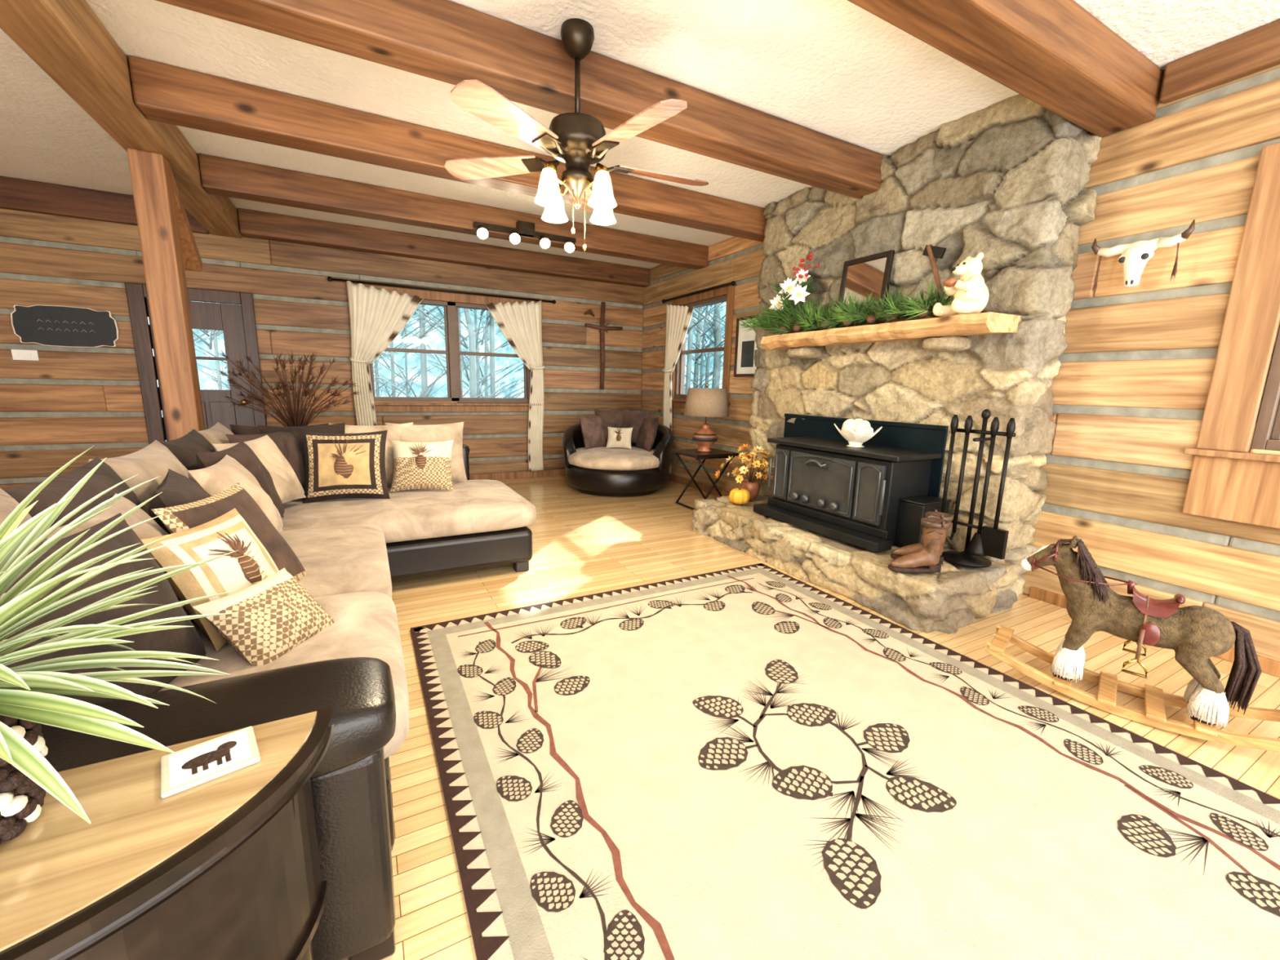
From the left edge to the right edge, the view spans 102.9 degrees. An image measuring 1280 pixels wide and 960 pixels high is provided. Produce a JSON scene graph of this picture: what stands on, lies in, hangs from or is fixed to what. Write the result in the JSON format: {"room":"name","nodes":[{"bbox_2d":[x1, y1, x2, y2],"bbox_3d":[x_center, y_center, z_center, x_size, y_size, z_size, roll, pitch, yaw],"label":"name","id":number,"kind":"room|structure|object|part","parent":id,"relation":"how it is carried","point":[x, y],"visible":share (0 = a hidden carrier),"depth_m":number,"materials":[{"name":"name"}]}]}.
{"room":"living room","nodes":[
{"label":"living room","id":0,"kind":"room"},
{"bbox_2d":[0,208,644,489],"bbox_3d":[-3.251,-1.327,5.822,7.390,2.870,0.148,-4,12,-28],"label":"wall","id":1,"kind":"structure","parent":0,"point":[68,402],"depth_m":5.32,"materials":[{"name":"brown wood"}]},
{"bbox_2d":[10,349,39,360],"bbox_3d":[-5.479,-1.113,4.546,0.160,0.090,0.019,-4,12,-28],"label":"light switch","id":2,"kind":"object","parent":1,"relation":"attached to","point":[17,354],"visible":1,"depth_m":4.54,"materials":[{"name":"white paint"}]},
{"bbox_2d":[10,304,119,347],"bbox_3d":[-5.207,-1.393,4.634,0.686,0.360,0.029,-4,12,-28],"label":"wall sign","id":3,"kind":"object","parent":1,"relation":"attached to","point":[44,325],"visible":1,"depth_m":4.62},
{"bbox_2d":[0,176,208,234],"bbox_3d":[-5.251,-2.441,4.390,2.390,0.248,0.065,-4,12,-28],"label":"ceiling beam","id":4,"kind":"structure","parent":1,"relation":"attached to","point":[16,194],"depth_m":4.48,"materials":[{"name":"brown wood"}]},
{"bbox_2d":[124,282,266,444],"bbox_3d":[-4.423,-0.848,5.201,0.960,2.100,0.077,-4,12,-28],"label":"door frame","id":5,"kind":"structure","parent":1,"relation":"in","point":[136,293],"depth_m":5.00,"materials":[{"name":"brown wood"}]},
{"bbox_2d":[146,297,254,440],"bbox_3d":[-4.417,-0.795,5.217,0.740,1.970,0.110,-4,12,-28],"label":"door leaf","id":6,"kind":"structure","parent":5,"relation":"attached to","point":[228,318],"depth_m":5.24,"materials":[{"name":"brown wood"}]},
{"bbox_2d":[327,276,555,471],"bbox_3d":[-2.233,-1.156,6.226,2.550,2.235,0.095,-4,12,-28],"label":"window curtains","id":7,"kind":"object","parent":1,"relation":"hanging from","point":[377,317],"visible":0.87,"depth_m":5.84,"materials":[{"name":"fabric"}]},
{"bbox_3d":[-2.874,-1.099,5.907,0.796,2.209,0.048,-4,12,-28],"label":"panel","id":8,"kind":"part","parent":7,"relation":"part of","materials":[{"name":"fabric"}]},
{"bbox_3d":[-2.218,-2.234,6.047,2.550,0.050,0.050,-4,12,-28],"label":"rod","id":9,"kind":"part","parent":7,"relation":"part of","materials":[{"name":"metal"}]},
{"bbox_3d":[-1.597,-1.195,6.592,0.735,2.209,0.048,-4,12,-28],"label":"panel","id":10,"kind":"part","parent":7,"relation":"part of","materials":[{"name":"fabric"}]},
{"bbox_2d":[353,283,540,412],"bbox_3d":[-2.262,-1.537,6.205,2.180,1.410,0.070,-4,12,-28],"label":"window frame","id":11,"kind":"structure","parent":1,"relation":"attached to","point":[427,295],"depth_m":6.18,"materials":[{"name":"brown wood"}]},
{"bbox_2d":[368,299,530,403],"bbox_3d":[-2.307,-1.558,6.287,1.920,1.200,0.120,-4,12,-28],"label":"window","id":12,"kind":"structure","parent":1,"relation":"in","point":[452,352],"depth_m":6.25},
{"bbox_2d":[469,468,564,479],"bbox_3d":[-1.998,-0.039,6.667,4.560,0.090,0.023,-4,12,-28],"label":"baseboard","id":13,"kind":"structure","parent":1,"relation":"attached to","point":[524,474],"depth_m":6.85,"materials":[{"name":"brown wood"}]},
{"bbox_2d":[584,302,622,389],"bbox_3d":[-0.511,-1.858,7.091,0.566,1.182,0.090,-4,12,-28],"label":"wall cross","id":14,"kind":"object","parent":1,"relation":"attached to","point":[602,327],"depth_m":7.06,"materials":[{"name":"brown wood"}]},
{"bbox_2d":[0,0,1279,268],"bbox_3d":[-1.164,-2.071,1.948,7.530,0.080,8.570,-4,12,-28],"label":"ceiling","id":15,"kind":"structure","parent":0,"point":[836,68],"depth_m":2.74,"materials":[{"name":"white paint"}]},
{"bbox_2d":[237,208,649,287],"bbox_3d":[-1.919,-2.689,6.104,4.590,0.228,0.160,-4,12,-28],"label":"ceiling beam","id":16,"kind":"structure","parent":15,"relation":"attached to","point":[252,224],"depth_m":5.76,"materials":[{"name":"brown wood"}]},
{"bbox_2d":[128,55,767,242],"bbox_3d":[-0.656,-2.238,3.795,4.590,0.228,0.200,-4,12,-28],"label":"ceiling beam","id":17,"kind":"structure","parent":15,"relation":"attached to","point":[164,93],"depth_m":3.14,"materials":[{"name":"brown wood"}]},
{"bbox_2d":[198,153,708,269],"bbox_3d":[-1.273,-2.459,4.924,4.590,0.228,0.190,-4,12,-28],"label":"ceiling beam","id":18,"kind":"structure","parent":15,"relation":"attached to","point":[220,176],"depth_m":4.44,"materials":[{"name":"brown wood"}]},
{"bbox_2d":[155,0,883,199],"bbox_3d":[-0.072,-2.030,2.728,4.590,0.228,0.210,-4,12,-28],"label":"ceiling beam","id":19,"kind":"structure","parent":15,"relation":"attached to","point":[446,41],"depth_m":2.44,"materials":[{"name":"brown wood"}]},
{"bbox_2d":[473,220,575,253],"bbox_3d":[-1.058,-2.326,4.835,0.982,0.231,0.193,-4,12,-28],"label":"track light","id":20,"kind":"object","parent":15,"relation":"attached to","point":[522,228],"visible":1,"depth_m":4.82,"materials":[{"name":"white glass"}]},
{"bbox_2d":[444,17,708,251],"bbox_3d":[-0.258,-1.608,2.449,1.328,0.966,1.348,-4,12,-28],"label":"ceiling fan","id":21,"kind":"object","parent":15,"relation":"hanging from","point":[577,140],"depth_m":2.34,"materials":[{"name":"beige wood"}]},
{"bbox_2d":[847,0,1163,137],"bbox_3d":[0.548,-1.809,1.595,4.590,0.228,0.230,-4,12,-28],"label":"ceiling beam","id":22,"kind":"structure","parent":15,"relation":"attached to","point":[1056,55],"depth_m":2.17,"materials":[{"name":"brown wood"}]},
{"bbox_2d":[342,475,1279,959],"bbox_3d":[-1.230,0.821,2.477,7.530,0.060,8.570,-4,12,-28],"label":"floor","id":23,"kind":"structure","parent":0,"point":[583,544],"depth_m":2.65,"materials":[{"name":"brown wood"}]},
{"bbox_2d":[126,147,205,440],"bbox_3d":[-3.281,-0.847,3.728,0.170,2.679,0.797,-4,12,-28],"label":"support post","id":24,"kind":"object","parent":23,"relation":"on","point":[168,246],"visible":0.71,"depth_m":3.33,"materials":[{"name":"brown wood"}]},
{"bbox_2d":[0,0,242,238],"bbox_3d":[-2.102,-1.823,1.400,0.250,0.248,8.425,-4,12,-28],"label":"girder","id":25,"kind":"object","parent":24,"relation":"on","point":[65,38],"depth_m":2.48,"materials":[{"name":"brown wood"}]},
{"bbox_2d":[0,706,334,959],"bbox_3d":[-0.854,0.793,0.607,0.877,0.683,0.356,-4,12,-28],"label":"table","id":26,"kind":"object","parent":23,"relation":"on","point":[225,867],"visible":1,"depth_m":0.67,"materials":[{"name":"brown wood"}]},
{"bbox_2d":[0,445,238,844],"bbox_3d":[-0.819,0.206,0.583,0.593,0.481,0.565,-3,11,-23],"label":"spider plant","id":27,"kind":"object","parent":26,"relation":"on","point":[28,692],"visible":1,"depth_m":0.63,"materials":[{"name":"green plant"}]},
{"bbox_2d":[160,725,260,798],"bbox_3d":[-0.643,0.417,0.765,0.110,0.009,0.100,-8,14,-42],"label":"coaster","id":28,"kind":"object","parent":26,"relation":"on","point":[184,769],"visible":1,"depth_m":0.76,"materials":[{"name":"white ceramic"}]},
{"bbox_2d":[168,729,252,787],"bbox_3d":[-0.643,0.414,0.764,0.092,0.002,0.082,-8,14,-42],"label":"print","id":29,"kind":"object","parent":28,"relation":"on","point":[193,766],"depth_m":0.76,"materials":[{"name":"paper"}]},
{"bbox_2d":[0,422,536,959],"bbox_3d":[-1.365,0.292,2.508,2.091,0.964,3.542,-4,12,-28],"label":"sectional sofa","id":30,"kind":"object","parent":23,"relation":"on","point":[350,551],"visible":0.39,"depth_m":1.38,"materials":[{"name":"fabric"}]},
{"bbox_2d":[4,512,205,704],"bbox_3d":[-1.244,0.342,1.145,0.241,0.432,0.508,-1,11,-13],"label":"throw pillow","id":31,"kind":"object","parent":30,"relation":"on","point":[187,640],"visible":0.34,"depth_m":1.17,"materials":[{"name":"brown fabric"}]},
{"bbox_2d":[42,493,191,620],"bbox_3d":[-1.450,0.266,1.479,0.241,0.389,0.485,-4,12,-28],"label":"throw pillow","id":32,"kind":"object","parent":30,"relation":"on","point":[149,529],"visible":0.13,"depth_m":1.46,"materials":[{"name":"fabric"}]},
{"bbox_2d":[148,468,211,533],"bbox_3d":[-1.621,0.199,1.882,0.249,0.432,0.500,-7,13,-38],"label":"throw pillow","id":33,"kind":"object","parent":30,"relation":"on","point":[176,489],"visible":0.3,"depth_m":1.72,"materials":[{"name":"brown fabric"}]},
{"bbox_2d":[140,507,279,651],"bbox_3d":[-1.264,0.286,1.561,0.205,0.324,0.360,1,10,-4],"label":"pillow","id":34,"kind":"object","parent":30,"relation":"on","point":[229,532],"visible":0.8,"depth_m":1.47,"materials":[{"name":"beige fabric"}]},
{"bbox_2d":[208,532,266,584],"bbox_3d":[-1.212,0.237,1.551,0.100,0.172,0.177,3,10,7],"label":"print","id":35,"kind":"object","parent":34,"relation":"attached to","point":[247,565],"depth_m":1.54,"materials":[{"name":"brown fabric"}]},
{"bbox_2d":[151,481,306,581],"bbox_3d":[-1.378,0.235,1.767,0.228,0.386,0.440,-1,11,-10],"label":"striped throw pillow","id":36,"kind":"object","parent":30,"relation":"on","point":[181,517],"visible":0.34,"depth_m":1.79,"materials":[{"name":"fabric"}]},
{"bbox_2d":[186,454,283,532],"bbox_3d":[-1.759,0.108,2.251,0.246,0.389,0.492,-4,12,-28],"label":"throw pillow","id":37,"kind":"object","parent":30,"relation":"on","point":[214,479],"visible":0.48,"depth_m":2.19,"materials":[{"name":"fabric"}]},
{"bbox_2d":[195,440,284,517],"bbox_3d":[-1.996,0.044,2.572,0.247,0.432,0.502,-2,11,-18],"label":"throw pillow","id":38,"kind":"object","parent":30,"relation":"on","point":[241,452],"visible":0.37,"depth_m":2.56,"materials":[{"name":"brown fabric"}]},
{"bbox_2d":[211,435,306,503],"bbox_3d":[-2.136,-0.039,2.895,0.243,0.389,0.480,0,10,-7],"label":"throw pillow","id":39,"kind":"object","parent":30,"relation":"on","point":[287,485],"visible":0.53,"depth_m":2.91,"materials":[{"name":"fabric"}]},
{"bbox_2d":[192,567,334,666],"bbox_3d":[-1.072,0.404,1.493,0.190,0.197,0.300,3,10,7],"label":"throw pillow","id":40,"kind":"object","parent":30,"relation":"on","point":[273,615],"visible":0.92,"depth_m":1.43,"materials":[{"name":"fabric"}]},
{"bbox_2d":[225,431,305,490],"bbox_3d":[-2.279,-0.098,3.198,0.246,0.415,0.480,3,11,10],"label":"throw pillow","id":41,"kind":"object","parent":30,"relation":"on","point":[286,442],"visible":0.2,"depth_m":3.21,"materials":[{"name":"brown fabric"}]},
{"bbox_2d":[257,422,345,466],"bbox_3d":[-2.216,-0.155,3.411,0.500,0.432,0.245,-8,14,-42],"label":"throw pillow","id":42,"kind":"object","parent":30,"relation":"on","point":[295,432],"visible":0.17,"depth_m":3.34,"materials":[{"name":"brown fabric"}]},
{"bbox_2d":[300,430,390,503],"bbox_3d":[-1.916,-0.093,3.329,0.513,0.449,0.235,-4,12,-28],"label":"pillow","id":43,"kind":"object","parent":30,"relation":"on","point":[338,465],"visible":1,"depth_m":3.26,"materials":[{"name":"beige fabric"}]},
{"bbox_2d":[330,436,365,478],"bbox_3d":[-1.868,-0.143,3.268,0.218,0.257,0.102,-4,12,-28],"label":"print","id":44,"kind":"object","parent":43,"relation":"attached to","point":[348,454],"depth_m":3.26,"materials":[{"name":"brown fabric"}]},
{"bbox_3d":[-1.020,0.772,0.905,1.030,0.470,0.230,-4,12,-28],"label":"arm","id":45,"kind":"part","parent":30,"relation":"part of","materials":[{"name":"leather"}]},
{"bbox_2d":[390,440,453,492],"bbox_3d":[-1.560,-0.105,3.661,0.420,0.350,0.214,-1,11,-14],"label":"throw pillow","id":46,"kind":"object","parent":30,"relation":"on","point":[416,465],"visible":1,"depth_m":3.60,"materials":[{"name":"fabric"}]},
{"bbox_2d":[408,442,431,468],"bbox_3d":[-1.543,-0.173,3.598,0.151,0.175,0.104,-4,12,-28],"label":"print","id":47,"kind":"object","parent":46,"relation":"attached to","point":[420,454],"depth_m":3.60,"materials":[{"name":"brown fabric"}]},
{"bbox_3d":[-1.381,0.376,2.527,2.010,0.650,3.450,-4,12,-28],"label":"leather frame","id":48,"kind":"part","parent":30,"relation":"part of","materials":[{"name":"black leather"}]},
{"bbox_2d":[216,349,359,426],"bbox_3d":[-3.128,-0.428,4.675,1.092,1.520,0.990,-4,12,-28],"label":"arrangement","id":49,"kind":"object","parent":23,"relation":"on","point":[295,419],"visible":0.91,"depth_m":4.55,"materials":[{"name":"brown plant"}]},
{"bbox_2d":[562,422,673,497],"bbox_3d":[-0.277,-0.301,6.289,1.341,0.817,1.317,-4,12,-28],"label":"swivel chair","id":50,"kind":"object","parent":23,"relation":"on","point":[611,472],"visible":0.82,"depth_m":5.84,"materials":[{"name":"leather"}]},
{"bbox_2d":[578,415,607,449],"bbox_3d":[-0.579,-0.609,6.428,0.202,0.426,0.460,8,12,33],"label":"throw pillow","id":51,"kind":"object","parent":50,"relation":"on","point":[592,429],"visible":0.94,"depth_m":6.32,"materials":[{"name":"brown fabric"}]},
{"bbox_2d":[594,408,629,441],"bbox_3d":[-0.356,-0.691,6.572,0.470,0.426,0.206,0,10,-7],"label":"throw pillow","id":52,"kind":"object","parent":50,"relation":"on","point":[614,419],"visible":0.56,"depth_m":6.51,"materials":[{"name":"brown fabric"}]},
{"bbox_2d":[568,446,659,471],"bbox_3d":[-0.273,-0.289,6.271,1.278,0.180,1.278,-4,12,-28],"label":"seat cushion","id":53,"kind":"object","parent":50,"relation":"on","point":[580,459],"depth_m":5.81,"materials":[{"name":"beige fabric"}]},
{"bbox_2d":[605,426,632,448],"bbox_3d":[-0.256,-0.525,6.341,0.320,0.258,0.175,2,10,6],"label":"pillow","id":54,"kind":"object","parent":50,"relation":"on","point":[617,437],"visible":1,"depth_m":6.30,"materials":[{"name":"beige fabric"}]},
{"bbox_2d":[613,427,622,441],"bbox_3d":[-0.253,-0.564,6.307,0.119,0.164,0.116,-4,12,-28],"label":"print","id":55,"kind":"object","parent":54,"relation":"attached to","point":[618,432],"depth_m":6.30,"materials":[{"name":"brown fabric"}]},
{"bbox_2d":[620,409,651,443],"bbox_3d":[-0.087,-0.679,6.538,0.463,0.426,0.197,6,12,26],"label":"throw pillow","id":56,"kind":"object","parent":50,"relation":"on","point":[633,420],"visible":0.51,"depth_m":6.46,"materials":[{"name":"brown fabric"}]},
{"bbox_2d":[635,417,658,451],"bbox_3d":[0.086,-0.582,6.360,0.205,0.426,0.469,-4,12,-28],"label":"throw pillow","id":57,"kind":"object","parent":50,"relation":"on","point":[647,431],"visible":0.94,"depth_m":6.21,"materials":[{"name":"brown fabric"}]},
{"bbox_2d":[671,448,738,509],"bbox_3d":[0.672,-0.011,5.431,0.540,0.592,0.480,-4,12,-28],"label":"side table","id":58,"kind":"object","parent":23,"relation":"on","point":[714,453],"visible":0.77,"depth_m":5.28,"materials":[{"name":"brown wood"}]},
{"bbox_2d":[683,383,728,452],"bbox_3d":[0.686,-0.649,5.314,0.470,0.704,0.470,-4,12,-28],"label":"table lamp","id":59,"kind":"object","parent":58,"relation":"on","point":[700,402],"visible":1,"depth_m":5.13,"materials":[{"name":"beige fabric"}]},
{"bbox_3d":[0.690,-0.808,5.285,0.470,0.280,0.470,-4,12,-28],"label":"lamp shade","id":60,"kind":"part","parent":59,"relation":"part of","materials":[{"name":"fabric"}]},
{"bbox_2d":[410,563,1279,959],"bbox_3d":[0.589,0.946,1.808,2.330,0.014,3.110,-4,12,-28],"label":"area rug","id":61,"kind":"object","parent":23,"relation":"on","point":[755,762],"visible":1,"depth_m":1.57,"materials":[{"name":"beige fabric"}]},
{"bbox_2d":[691,93,1102,634],"bbox_3d":[1.441,-0.806,3.694,1.170,3.054,2.512,-4,12,-28],"label":"stone fireplace","id":62,"kind":"object","parent":23,"relation":"on","point":[1005,180],"visible":0.7,"depth_m":3.12,"materials":[{"name":"beige stone"}]},
{"bbox_2d":[728,484,750,504],"bbox_3d":[0.850,0.120,4.352,0.176,0.166,0.178,-4,12,-28],"label":"pumpkin","id":63,"kind":"object","parent":62,"relation":"on","point":[740,495],"visible":1,"depth_m":4.29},
{"bbox_2d":[715,443,773,499],"bbox_3d":[0.952,-0.072,4.470,0.566,0.506,0.572,-4,12,-28],"label":"flower arrangement","id":64,"kind":"object","parent":62,"relation":"on","point":[753,486],"visible":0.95,"depth_m":4.47,"materials":[{"name":"yellow plant"}]},
{"bbox_2d":[753,413,951,552],"bbox_3d":[1.386,-0.059,3.731,0.550,0.765,1.520,-4,12,-28],"label":"wood stove","id":65,"kind":"object","parent":62,"relation":"on","point":[875,496],"visible":1,"depth_m":3.41,"materials":[{"name":"black metal"}]},
{"bbox_2d":[833,418,882,447],"bbox_3d":[1.500,-0.329,3.532,0.235,0.192,0.314,-4,12,-28],"label":"shell bowl","id":66,"kind":"object","parent":65,"relation":"on","point":[856,432],"visible":1,"depth_m":3.47,"materials":[{"name":"white ceramic"}]},
{"bbox_3d":[1.594,-0.084,3.897,0.025,0.765,1.420,-4,12,-28],"label":"surround panel","id":67,"kind":"part","parent":65,"relation":"part of","materials":[{"name":"black metal"}]},
{"bbox_2d":[760,311,1021,358],"bbox_3d":[1.565,-0.971,3.570,0.366,0.185,1.780,-4,12,-28],"label":"mantel shelf","id":68,"kind":"object","parent":62,"relation":"attached to","point":[942,334],"visible":0.98,"depth_m":3.12,"materials":[{"name":"brown wood"}]},
{"bbox_2d":[768,253,818,333],"bbox_3d":[1.240,-1.474,4.082,0.323,0.596,0.433,-4,12,-28],"label":"arrangement","id":69,"kind":"object","parent":68,"relation":"on","point":[798,294],"visible":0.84,"depth_m":4.00,"materials":[{"name":"white plant"}]},
{"bbox_2d":[734,275,957,337],"bbox_3d":[1.404,-1.250,3.697,0.584,0.425,1.900,-4,12,-28],"label":"pine garland","id":70,"kind":"object","parent":68,"relation":"on","point":[809,318],"visible":0.98,"depth_m":3.50},
{"bbox_2d":[836,249,894,324],"bbox_3d":[1.587,-1.336,3.638,0.076,0.499,0.400,-4,12,-28],"label":"framed mirror","id":71,"kind":"object","parent":68,"relation":"on","point":[868,274],"visible":0.58,"depth_m":3.60,"materials":[{"name":"brown mirror"}]},
{"bbox_2d":[842,257,886,323],"bbox_3d":[1.586,-1.336,3.637,0.052,0.419,0.320,-4,12,-28],"label":"mirror glass","id":72,"kind":"object","parent":71,"relation":"attached to","point":[863,277],"depth_m":3.62,"materials":[{"name":"brown mirror"}]},
{"bbox_2d":[922,244,946,302],"bbox_3d":[1.845,-1.232,3.167,0.045,0.468,0.240,-2,11,-19],"label":"hatchet","id":73,"kind":"object","parent":68,"relation":"on","point":[933,252],"visible":0.69,"depth_m":3.16,"materials":[{"name":"wood"}]},
{"bbox_2d":[933,252,989,316],"bbox_3d":[1.850,-1.103,2.897,0.250,0.339,0.239,2,10,2],"label":"bear figurine","id":74,"kind":"object","parent":68,"relation":"on","point":[971,295],"visible":0.97,"depth_m":2.84,"materials":[{"name":"white ceramic"}]},
{"bbox_2d":[887,514,950,573],"bbox_3d":[1.530,0.348,2.812,0.291,0.302,0.160,4,11,12],"label":"boot","id":75,"kind":"object","parent":62,"relation":"on","point":[935,531],"visible":1,"depth_m":2.77,"materials":[{"name":"leather"}]},
{"bbox_2d":[890,508,953,564],"bbox_3d":[1.631,0.326,2.946,0.291,0.302,0.160,2,10,4],"label":"boot","id":76,"kind":"object","parent":62,"relation":"on","point":[907,549],"visible":0.36,"depth_m":2.96,"materials":[{"name":"leather"}]},
{"bbox_2d":[940,408,1016,567],"bbox_3d":[1.921,0.042,2.912,0.274,0.885,0.320,3,11,11],"label":"fireplace tool set","id":77,"kind":"object","parent":62,"relation":"on","point":[993,541],"visible":0.88,"depth_m":2.90,"materials":[{"name":"metal"}]},
{"bbox_2d":[985,535,1279,752],"bbox_3d":[2.017,0.603,2.054,0.961,0.662,0.295,11,14,43],"label":"rocking horse","id":78,"kind":"object","parent":23,"relation":"on","point":[1196,633],"visible":1,"depth_m":2.00},
{"bbox_2d":[640,64,1279,662],"bbox_3d":[2.054,-0.863,3.945,0.148,2.870,8.570,-4,12,-28],"label":"wall","id":79,"kind":"structure","parent":0,"point":[1130,389],"depth_m":2.69,"materials":[{"name":"brown wood"}]},
{"bbox_2d":[661,280,735,474],"bbox_3d":[0.612,-1.126,6.274,0.099,2.285,1.500,-4,12,-28],"label":"window curtain","id":80,"kind":"object","parent":79,"relation":"hanging from","point":[678,317],"visible":0.76,"depth_m":6.56,"materials":[{"name":"fabric"}]},
{"bbox_3d":[0.473,-1.144,6.568,0.048,2.209,0.636,-4,12,-28],"label":"panel","id":81,"kind":"part","parent":80,"relation":"part of","materials":[{"name":"fabric"}]},
{"bbox_3d":[0.654,-2.226,6.082,0.050,0.050,1.500,-4,12,-28],"label":"rod","id":82,"kind":"part","parent":80,"relation":"part of","materials":[{"name":"metal"}]},
{"bbox_2d":[674,294,727,399],"bbox_3d":[0.774,-1.570,6.235,0.120,1.180,1.060,-4,12,-28],"label":"window","id":83,"kind":"structure","parent":79,"relation":"in","point":[680,366],"depth_m":6.56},
{"bbox_2d":[671,284,734,408],"bbox_3d":[0.691,-1.559,6.191,0.070,1.390,1.320,-4,12,-28],"label":"window frame","id":84,"kind":"structure","parent":79,"relation":"attached to","point":[729,291],"depth_m":5.73,"materials":[{"name":"brown wood"}]},
{"bbox_2d":[733,315,759,377],"bbox_3d":[1.142,-1.408,5.393,0.026,0.620,0.400,-4,12,-28],"label":"framed picture","id":85,"kind":"object","parent":79,"relation":"attached to","point":[745,344],"visible":0.67,"depth_m":5.44,"materials":[{"name":"white paper"}]},
{"bbox_2d":[669,474,1279,677],"bbox_3d":[1.993,0.524,4.084,0.023,0.090,8.400,-4,12,-28],"label":"baseboard","id":86,"kind":"structure","parent":79,"relation":"attached to","point":[1269,666],"depth_m":3.11,"materials":[{"name":"brown wood"}]},
{"bbox_2d":[1091,219,1195,293],"bbox_3d":[2.564,-1.134,2.635,0.114,0.294,0.398,-4,12,-28],"label":"skull","id":87,"kind":"object","parent":79,"relation":"attached to","point":[1135,256],"visible":1,"depth_m":2.60},
{"bbox_2d":[1160,19,1279,103],"bbox_3d":[3.313,-1.712,1.241,0.065,0.168,2.990,-4,12,-28],"label":"trim","id":88,"kind":"structure","parent":79,"relation":"attached to","point":[1257,50],"depth_m":2.34,"materials":[{"name":"brown wood"}]},
{"bbox_2d":[1182,142,1279,528],"bbox_3d":[3.133,-0.528,1.750,0.070,1.690,1.640,-4,12,-28],"label":"window frame","id":89,"kind":"structure","parent":79,"relation":"attached to","point":[1228,482],"depth_m":2.37,"materials":[{"name":"brown wood"}]},
{"bbox_2d":[1249,325,1279,451],"bbox_3d":[3.219,-0.614,1.780,0.120,1.190,1.240,-4,12,-28],"label":"window","id":90,"kind":"structure","parent":79,"relation":"in","point":[1266,436],"depth_m":2.34,"materials":[{"name":"brown wood"}]},
{"label":"outside","id":91,"kind":"structure","parent":0,"visible":0},
{"bbox_3d":[-1.043,3.940,2.512,60.000,0.200,44.000,-4,12,-28],"label":"ground","id":92,"kind":"structure","parent":91,"visible":0},
{"bbox_2d":[192,302,726,398],"bbox_3d":[-0.368,-4.046,13.086,23.454,11.740,19.830,-3,11,-23],"label":"trees","id":93,"kind":"object","parent":92,"relation":"on","point":[475,390],"visible":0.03,"depth_m":12.07,"materials":[{"name":"white plant"}]}
]}

